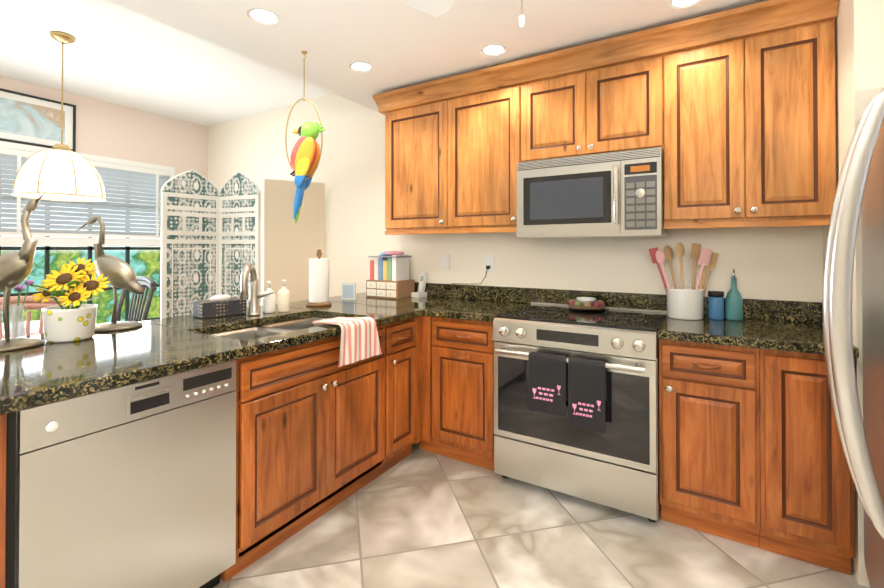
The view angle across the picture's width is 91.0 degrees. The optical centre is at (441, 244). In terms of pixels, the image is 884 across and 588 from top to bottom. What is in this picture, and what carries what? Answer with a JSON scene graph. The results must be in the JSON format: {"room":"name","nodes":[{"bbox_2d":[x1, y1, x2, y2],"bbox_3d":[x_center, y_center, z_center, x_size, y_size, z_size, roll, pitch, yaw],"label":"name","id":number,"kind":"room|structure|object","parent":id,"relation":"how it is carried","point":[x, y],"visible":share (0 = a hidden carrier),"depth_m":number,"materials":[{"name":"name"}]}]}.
{"room":"kitchen","nodes":[
{"label":"kitchen","id":0,"kind":"room"},
{"bbox_2d":[0,76,207,179],"bbox_3d":[-4.300,-0.036,2.453,0.100,2.690,5.999,0,-1,32],"label":"wall","id":1,"kind":"structure","parent":0,"point":[107,129],"depth_m":4.33,"materials":[{"name":"beige paint"}]},
{"bbox_2d":[0,88,75,151],"bbox_3d":[-3.563,-1.057,3.546,0.020,0.421,0.919,0,-1,32],"label":"framed painting","id":2,"kind":"object","parent":1,"relation":"attached to","point":[27,119],"visible":0.96,"depth_m":3.70,"materials":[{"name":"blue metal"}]},
{"bbox_2d":[0,141,174,320],"bbox_3d":[-3.785,0.111,3.237,0.105,1.910,3.377,0,-1,32],"label":"window","id":3,"kind":"structure","parent":1,"relation":"in","point":[47,242],"depth_m":4.05,"materials":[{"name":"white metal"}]},
{"bbox_2d":[0,147,169,237],"bbox_3d":[-3.770,-0.435,3.233,0.050,0.712,3.269,0,-1,32],"label":"window blind","id":4,"kind":"object","parent":3,"relation":"attached to","point":[137,179],"visible":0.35,"depth_m":4.12,"materials":[{"name":"white"}]},
{"bbox_2d":[0,0,332,126],"bbox_3d":[-3.224,-1.436,1.804,2.625,0.100,6.000,0,-1,32],"label":"ceiling","id":5,"kind":"structure","parent":0,"point":[114,53],"depth_m":3.33,"materials":[{"name":"white paint"}]},
{"bbox_2d":[11,31,106,201],"bbox_3d":[-2.497,-0.843,2.857,0.470,1.068,0.470,0,-1,32],"label":"pendant lamp","id":6,"kind":"object","parent":5,"relation":"hanging from","point":[60,172],"visible":0.96,"depth_m":2.74,"materials":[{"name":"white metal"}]},
{"bbox_2d":[108,0,766,111],"bbox_3d":[-0.422,-1.326,0.082,3.950,0.350,6.000,0,-1,32],"label":"ceiling","id":7,"kind":"structure","parent":0,"point":[397,44],"depth_m":2.29,"materials":[{"name":"white paint"}]},
{"bbox_2d":[246,8,278,23],"bbox_3d":[-0.887,-1.138,2.152,0.148,0.014,0.148,0,-1,23],"label":"recessed light","id":8,"kind":"object","parent":7,"relation":"in","point":[264,17],"depth_m":2.15,"materials":[{"name":"white"}]},
{"bbox_2d":[285,51,326,222],"bbox_3d":[-0.793,-0.627,2.545,0.206,1.006,0.165,0,-1,32],"label":"parrot","id":9,"kind":"object","parent":7,"relation":"hanging from","point":[304,161],"visible":1,"depth_m":2.51,"materials":[{"name":"multicoloured plastic"}]},
{"bbox_2d":[349,62,372,71],"bbox_3d":[-0.513,-1.133,2.752,0.148,0.014,0.148,0,-1,23],"label":"recessed light","id":10,"kind":"object","parent":7,"relation":"in","point":[359,66],"depth_m":2.75,"materials":[{"name":"white"}]},
{"bbox_2d":[407,0,524,27],"bbox_3d":[0.208,-0.804,0.908,1.242,0.680,1.298,0,-1,32],"label":"ceiling fan","id":11,"kind":"object","parent":7,"relation":"hanging from","point":[435,8],"visible":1,"depth_m":1.51,"materials":[{"name":"white"}]},
{"bbox_2d":[480,44,505,55],"bbox_3d":[0.298,-1.135,2.520,0.148,0.014,0.148,0,-1,23],"label":"recessed light","id":12,"kind":"object","parent":7,"relation":"in","point":[491,49],"depth_m":2.52,"materials":[{"name":"white"}]},
{"bbox_2d":[668,0,700,7],"bbox_3d":[1.127,-1.139,2.004,0.148,0.014,0.148,0,-1,23],"label":"recessed light","id":13,"kind":"object","parent":7,"relation":"in","point":[680,3],"depth_m":2.04,"materials":[{"name":"white"}]},
{"bbox_2d":[213,442,868,587],"bbox_3d":[-1.541,1.325,0.747,6.576,0.060,6.200,0,-1,32],"label":"floor","id":14,"kind":"structure","parent":0,"point":[418,518],"depth_m":1.87,"materials":[{"name":"tile"}]},
{"bbox_2d":[0,296,72,338],"bbox_3d":[-2.169,0.773,2.222,0.623,1.068,0.609,0,-1,32],"label":"table","id":15,"kind":"object","parent":14,"relation":"on","point":[30,304],"visible":0.23,"depth_m":2.06,"materials":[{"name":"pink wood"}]},
{"bbox_2d":[2,321,96,338],"bbox_3d":[-2.679,0.921,2.646,0.920,0.780,0.920,0,-1,32],"label":"dining table","id":16,"kind":"object","parent":14,"relation":"on","point":[34,327],"visible":0.08,"depth_m":2.77,"materials":[{"name":"white wood"}]},
{"bbox_2d":[15,360,235,587],"bbox_3d":[-1.178,0.865,1.529,0.587,0.872,0.610,0,-1,32],"label":"dishwasher","id":17,"kind":"object","parent":14,"relation":"on","point":[131,486],"visible":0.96,"depth_m":1.34,"materials":[{"name":"silver metal"}]},
{"bbox_2d":[116,276,156,321],"bbox_3d":[-2.421,0.776,3.104,0.471,1.078,0.548,0,-1,32],"label":"chair","id":18,"kind":"object","parent":14,"relation":"on","point":[150,283],"visible":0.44,"depth_m":3.27,"materials":[{"name":"grey paint"}]},
{"bbox_2d":[160,170,260,318],"bbox_3d":[-1.916,0.339,3.612,0.544,1.961,0.554,0,-1,32],"label":"folding screen","id":19,"kind":"object","parent":14,"relation":"on","point":[210,240],"visible":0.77,"depth_m":3.73,"materials":[{"name":"white wood"}]},
{"bbox_2d":[264,179,324,303],"bbox_3d":[-1.286,0.381,3.800,0.503,1.880,0.024,0,-1,-26],"label":"screen panel","id":20,"kind":"object","parent":14,"relation":"on","point":[291,247],"visible":0.44,"depth_m":3.78,"materials":[{"name":"beige"}]},
{"bbox_2d":[420,316,494,470],"bbox_3d":[0.245,0.875,2.822,0.500,0.874,0.599,0,-1,32],"label":"base cabinet","id":21,"kind":"object","parent":14,"relation":"on","point":[457,394],"depth_m":2.57,"materials":[{"name":"brown wood"}]},
{"bbox_2d":[321,334,720,392],"bbox_3d":[0.323,0.594,1.933,1.564,0.144,0.838,0,-1,32],"label":"hardware piece","id":22,"kind":"object","parent":21,"relation":"attached to","point":[668,388],"visible":0.98,"depth_m":2.01,"materials":[{"name":"silver metal"}]},
{"bbox_2d":[492,302,666,521],"bbox_3d":[0.771,0.844,2.415,0.813,0.930,0.693,0,-1,32],"label":"range oven","id":23,"kind":"object","parent":14,"relation":"on","point":[616,465],"visible":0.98,"depth_m":2.15,"materials":[{"name":"silver metal"}]},
{"bbox_2d":[528,351,606,433],"bbox_3d":[0.608,0.709,2.125,0.372,0.330,0.048,0,-1,32],"label":"towels","id":24,"kind":"object","parent":23,"relation":"hanging from","point":[555,382],"visible":0.98,"depth_m":2.09,"materials":[{"name":"grey fabric"}]},
{"bbox_2d":[567,297,605,309],"bbox_3d":[0.870,0.349,2.619,0.220,0.060,0.220,0,-1,32],"label":"decorative bowl","id":25,"kind":"object","parent":23,"relation":"on","point":[585,303],"visible":1,"depth_m":2.56,"materials":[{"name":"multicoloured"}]},
{"bbox_2d":[659,339,763,548],"bbox_3d":[1.320,0.870,2.162,0.380,0.874,0.599,0,-1,32],"label":"base cabinet","id":26,"kind":"object","parent":14,"relation":"on","point":[751,452],"depth_m":1.90,"materials":[{"name":"brown wood"}]},
{"bbox_2d":[764,349,854,574],"bbox_3d":[1.607,0.868,1.985,0.295,0.874,0.599,0,-1,32],"label":"base cabinet","id":27,"kind":"object","parent":14,"relation":"on","point":[809,487],"depth_m":1.74,"materials":[{"name":"brown wood"}]},
{"bbox_2d":[0,282,858,414],"bbox_3d":[-0.084,0.355,1.784,2.970,0.145,2.719,0,-1,32],"label":"countertop","id":28,"kind":"structure","parent":27,"relation":"on","point":[45,372],"depth_m":1.91,"materials":[{"name":"stone"}]},
{"bbox_2d":[4,280,33,338],"bbox_3d":[-1.744,0.266,1.778,0.103,0.242,0.107,0,-1,32],"label":"glass vase","id":29,"kind":"object","parent":28,"relation":"on","point":[16,328],"visible":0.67,"depth_m":1.78,"materials":[{"name":"white"}]},
{"bbox_2d":[0,192,45,351],"bbox_3d":[-1.642,0.092,1.641,0.258,0.586,0.220,0,-1,32],"label":"statue","id":30,"kind":"object","parent":28,"relation":"on","point":[16,267],"visible":0.96,"depth_m":1.62,"materials":[{"name":"silver"}]},
{"bbox_2d":[28,257,109,342],"bbox_3d":[-1.527,0.218,1.790,0.288,0.337,0.270,0,-1,32],"label":"sunflowers","id":31,"kind":"object","parent":28,"relation":"on","point":[68,322],"visible":1,"depth_m":1.74,"materials":[{"name":"white"}]},
{"bbox_2d":[75,216,143,331],"bbox_3d":[-1.562,0.126,2.061,0.298,0.526,0.220,0,-1,32],"label":"statue","id":32,"kind":"object","parent":28,"relation":"on","point":[119,272],"visible":0.94,"depth_m":2.02,"materials":[{"name":"silver metal"}]},
{"bbox_2d":[193,295,245,318],"bbox_3d":[-1.235,0.334,2.422,0.120,0.115,0.240,0,-1,40],"label":"tissue box","id":33,"kind":"object","parent":28,"relation":"on","point":[219,306],"visible":0.96,"depth_m":2.37,"materials":[{"name":"fabric"}]},
{"bbox_2d":[240,263,273,315],"bbox_3d":[-1.040,0.245,2.383,0.128,0.294,0.197,0,-1,32],"label":"faucet","id":34,"kind":"object","parent":28,"relation":"on","point":[248,269],"visible":1,"depth_m":2.40,"materials":[{"name":"silver metal"}]},
{"bbox_2d":[263,281,275,312],"bbox_3d":[-1.008,0.302,2.535,0.072,0.182,0.071,0,-1,32],"label":"soap dispenser","id":35,"kind":"object","parent":28,"relation":"on","point":[269,303],"visible":0.9,"depth_m":2.51,"materials":[{"name":"white ceramic"}]},
{"bbox_2d":[211,317,328,391],"bbox_3d":[-0.788,0.533,2.198,0.459,0.200,0.774,0,-1,32],"label":"sink","id":36,"kind":"object","parent":28,"relation":"in","point":[246,334],"visible":0.1,"depth_m":2.27,"materials":[{"name":"silver metal"}]},
{"bbox_2d":[277,280,289,311],"bbox_3d":[-0.937,0.300,2.573,0.072,0.187,0.071,0,-1,32],"label":"soap dispenser","id":37,"kind":"object","parent":28,"relation":"on","point":[283,299],"visible":1,"depth_m":2.54,"materials":[{"name":"beige ceramic"}]},
{"bbox_2d":[306,249,331,306],"bbox_3d":[-0.807,0.212,2.852,0.164,0.368,0.164,0,-1,32],"label":"paper towel holder","id":38,"kind":"object","parent":28,"relation":"on","point":[319,282],"visible":1,"depth_m":2.80,"materials":[{"name":"white paper"}]},
{"bbox_2d":[313,317,381,366],"bbox_3d":[-0.489,0.471,2.203,0.218,0.198,0.310,0,-1,32],"label":"striped hand towel","id":39,"kind":"object","parent":28,"relation":"on","point":[359,339],"visible":1,"depth_m":2.14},
{"bbox_2d":[342,283,355,299],"bbox_3d":[-0.680,0.338,3.172,0.100,0.120,0.026,0,0,7],"label":"photo","id":40,"kind":"object","parent":28,"relation":"on","point":[348,291],"visible":1,"depth_m":3.16,"materials":[{"name":"white"}]},
{"bbox_2d":[366,251,414,298],"bbox_3d":[-0.400,0.222,3.352,0.300,0.355,0.232,0,-1,32],"label":"organizer","id":41,"kind":"object","parent":28,"relation":"on","point":[389,275],"visible":0.98,"depth_m":3.28,"materials":[{"name":"brown wood"}]},
{"bbox_2d":[411,273,426,297],"bbox_3d":[-0.168,0.308,3.344,0.080,0.183,0.109,0,-1,42],"label":"cordless phone","id":42,"kind":"object","parent":28,"relation":"on","point":[421,293],"visible":0.98,"depth_m":3.34,"materials":[{"name":"white plastic"}]},
{"bbox_2d":[648,242,718,319],"bbox_3d":[1.298,0.188,2.345,0.337,0.406,0.184,0,-1,32],"label":"utensil crock","id":43,"kind":"object","parent":28,"relation":"on","point":[685,303],"visible":1,"depth_m":2.31,"materials":[{"name":"white ceramic"}]},
{"bbox_2d":[708,291,723,319],"bbox_3d":[1.449,0.317,2.298,0.074,0.147,0.073,0,-1,32],"label":"spice jar","id":44,"kind":"object","parent":28,"relation":"on","point":[715,305],"visible":1,"depth_m":2.27,"materials":[{"name":"blue"}]},
{"bbox_2d":[725,269,742,320],"bbox_3d":[1.531,0.260,2.278,0.080,0.262,0.079,0,-1,32],"label":"oil bottle","id":45,"kind":"object","parent":28,"relation":"on","point":[733,305],"visible":1,"depth_m":2.25,"materials":[{"name":"teal glass"}]},
{"bbox_2d":[822,89,883,587],"bbox_3d":[1.668,0.408,1.096,1.065,1.780,0.902,0,-1,32],"label":"refrigerator","id":46,"kind":"object","parent":14,"relation":"on","point":[860,185],"visible":1,"depth_m":1.35,"materials":[{"name":"silver metal"}]},
{"bbox_2d":[208,0,883,587],"bbox_3d":[-0.094,-0.080,3.114,6.576,2.790,0.672,0,-1,32],"label":"wall","id":47,"kind":"structure","parent":0,"point":[784,264],"depth_m":2.92,"materials":[{"name":"beige paint"}]},
{"bbox_2d":[381,80,448,234],"bbox_3d":[-0.110,-0.599,3.211,0.540,0.990,0.329,0,-1,32],"label":"upper cabinet","id":48,"kind":"object","parent":47,"relation":"attached to","point":[416,119],"depth_m":3.05,"materials":[{"name":"brown wood"}]},
{"bbox_2d":[439,143,758,223],"bbox_3d":[0.728,-0.354,2.480,1.747,0.420,0.034,0,-1,32],"label":"hardware piece","id":49,"kind":"object","parent":48,"relation":"attached to","point":[753,209],"visible":1,"depth_m":2.06,"materials":[{"name":"silver metal"}]},
{"bbox_2d":[441,255,449,269],"bbox_3d":[0.040,0.132,3.276,0.070,0.106,0.052,0,-1,32],"label":"outlet","id":50,"kind":"object","parent":47,"relation":"attached to","point":[445,259],"depth_m":3.31,"materials":[{"name":"white plastic"}]},
{"bbox_2d":[449,64,520,231],"bbox_3d":[0.342,-0.602,2.933,0.521,0.990,0.329,0,-1,32],"label":"upper cabinet","id":51,"kind":"object","parent":47,"relation":"attached to","point":[485,107],"depth_m":2.78,"materials":[{"name":"brown wood"}]},
{"bbox_2d":[480,255,493,283],"bbox_3d":[0.332,0.175,3.096,0.102,0.201,0.052,0,-1,32],"label":"outlet","id":52,"kind":"object","parent":47,"relation":"attached to","point":[488,262],"depth_m":3.11,"materials":[{"name":"white plastic"}]},
{"bbox_2d":[521,44,588,161],"bbox_3d":[0.731,-0.794,2.696,0.392,0.610,0.329,0,-1,32],"label":"upper cabinet","id":53,"kind":"object","parent":47,"relation":"attached to","point":[555,88],"depth_m":2.54,"materials":[{"name":"brown wood"}]},
{"bbox_2d":[589,28,664,154],"bbox_3d":[1.063,-0.796,2.492,0.389,0.610,0.329,0,-1,32],"label":"upper cabinet","id":54,"kind":"object","parent":47,"relation":"attached to","point":[627,74],"depth_m":2.33,"materials":[{"name":"brown wood"}]},
{"bbox_2d":[517,147,667,238],"bbox_3d":[0.862,-0.267,2.524,0.766,0.443,0.478,0,-1,32],"label":"microwave","id":55,"kind":"object","parent":54,"relation":"attached to","point":[620,194],"visible":1,"depth_m":2.34,"materials":[{"name":"silver metal"}]},
{"bbox_2d":[663,8,748,227],"bbox_3d":[1.377,-0.607,2.297,0.348,0.990,0.329,0,-1,32],"label":"upper cabinet","id":56,"kind":"object","parent":47,"relation":"attached to","point":[728,111],"depth_m":2.14,"materials":[{"name":"brown wood"}]},
{"bbox_2d":[745,0,838,226],"bbox_3d":[1.666,-0.609,2.120,0.330,0.990,0.329,0,-1,32],"label":"upper cabinet","id":57,"kind":"object","parent":47,"relation":"attached to","point":[792,59],"depth_m":1.97,"materials":[{"name":"brown wood"}]},
{"label":"outside","id":58,"kind":"structure","parent":0,"visible":0},
{"bbox_2d":[0,164,159,323],"bbox_3d":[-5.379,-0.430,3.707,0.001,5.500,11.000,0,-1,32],"label":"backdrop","id":59,"kind":"structure","parent":58,"point":[146,263],"depth_m":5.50,"materials":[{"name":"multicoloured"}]}
]}

